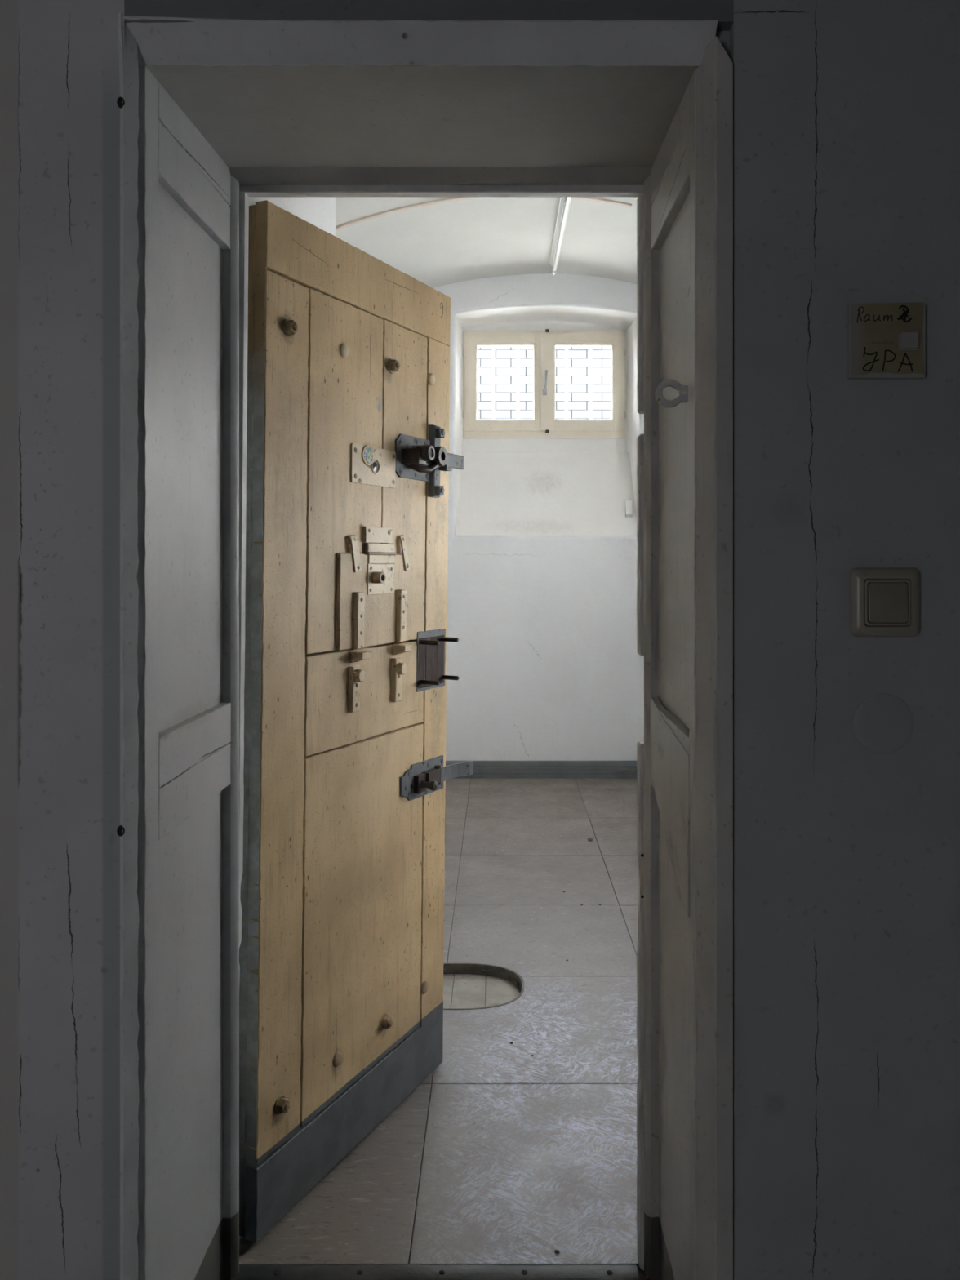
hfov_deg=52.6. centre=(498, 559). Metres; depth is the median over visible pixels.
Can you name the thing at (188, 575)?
door jamb panel
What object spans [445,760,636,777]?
baseboard
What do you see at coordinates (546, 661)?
wall
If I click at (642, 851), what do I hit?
strike plate
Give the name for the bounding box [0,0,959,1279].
wall
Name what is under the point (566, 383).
bar
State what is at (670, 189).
door jamb panel
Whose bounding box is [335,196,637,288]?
ceiling
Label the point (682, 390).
metal ring
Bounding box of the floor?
[239,777,650,1279]
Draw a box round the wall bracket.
[625,500,631,517]
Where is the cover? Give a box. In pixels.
[853,693,913,753]
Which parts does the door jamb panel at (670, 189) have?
rail, rail, panel, rail, panel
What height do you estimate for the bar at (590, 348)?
0.456 m
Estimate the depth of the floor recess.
2.93 m
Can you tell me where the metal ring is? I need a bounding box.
[654,378,688,408]
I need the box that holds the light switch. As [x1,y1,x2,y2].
[849,568,919,636]
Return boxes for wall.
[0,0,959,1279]
[248,196,335,235]
[433,273,644,760]
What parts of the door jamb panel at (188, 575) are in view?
panel, panel, rail, rail, rail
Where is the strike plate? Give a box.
[640,849,644,901]
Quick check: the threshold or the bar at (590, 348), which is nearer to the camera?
the threshold
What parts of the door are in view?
rail, guide rail, peephole plate, hinge plate, rail, guide rail, lock plate, lock plate, hasp arm, knob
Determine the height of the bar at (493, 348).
0.456 m
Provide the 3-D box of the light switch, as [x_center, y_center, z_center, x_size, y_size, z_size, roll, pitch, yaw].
[0.496,0.055,1.242,0.089,0.089,0.015,0,0,0]
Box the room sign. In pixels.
[846,302,925,379]
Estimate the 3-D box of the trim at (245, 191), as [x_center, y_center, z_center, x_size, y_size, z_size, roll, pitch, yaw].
[-0.103,0.283,1.720,0.776,1.950,0.045,0,0,0]
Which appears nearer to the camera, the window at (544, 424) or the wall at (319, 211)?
the wall at (319, 211)
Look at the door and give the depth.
1.98 m
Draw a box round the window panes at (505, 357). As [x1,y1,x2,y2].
[476,346,611,419]
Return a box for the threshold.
[231,1264,639,1279]
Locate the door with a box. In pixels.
[239,200,473,1243]
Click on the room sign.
(885, 340)
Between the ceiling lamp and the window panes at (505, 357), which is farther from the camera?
the window panes at (505, 357)
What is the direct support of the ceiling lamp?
attached to the ceiling
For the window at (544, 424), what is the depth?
5.94 m
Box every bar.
[492,346,494,419]
[516,346,519,419]
[564,346,568,419]
[589,346,592,419]
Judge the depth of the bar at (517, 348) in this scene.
6.23 m
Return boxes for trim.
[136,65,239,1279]
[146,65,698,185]
[239,185,647,1277]
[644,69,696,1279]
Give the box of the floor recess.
[443,963,524,1009]
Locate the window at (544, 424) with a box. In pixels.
[462,328,626,438]
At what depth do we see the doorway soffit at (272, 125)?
1.47 m
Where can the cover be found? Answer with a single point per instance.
(883, 722)
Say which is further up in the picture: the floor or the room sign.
the room sign
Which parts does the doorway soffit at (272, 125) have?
cove moulding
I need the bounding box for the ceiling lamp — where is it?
[549,196,570,275]
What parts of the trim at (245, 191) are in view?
frame post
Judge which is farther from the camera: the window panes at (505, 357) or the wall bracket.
the window panes at (505, 357)

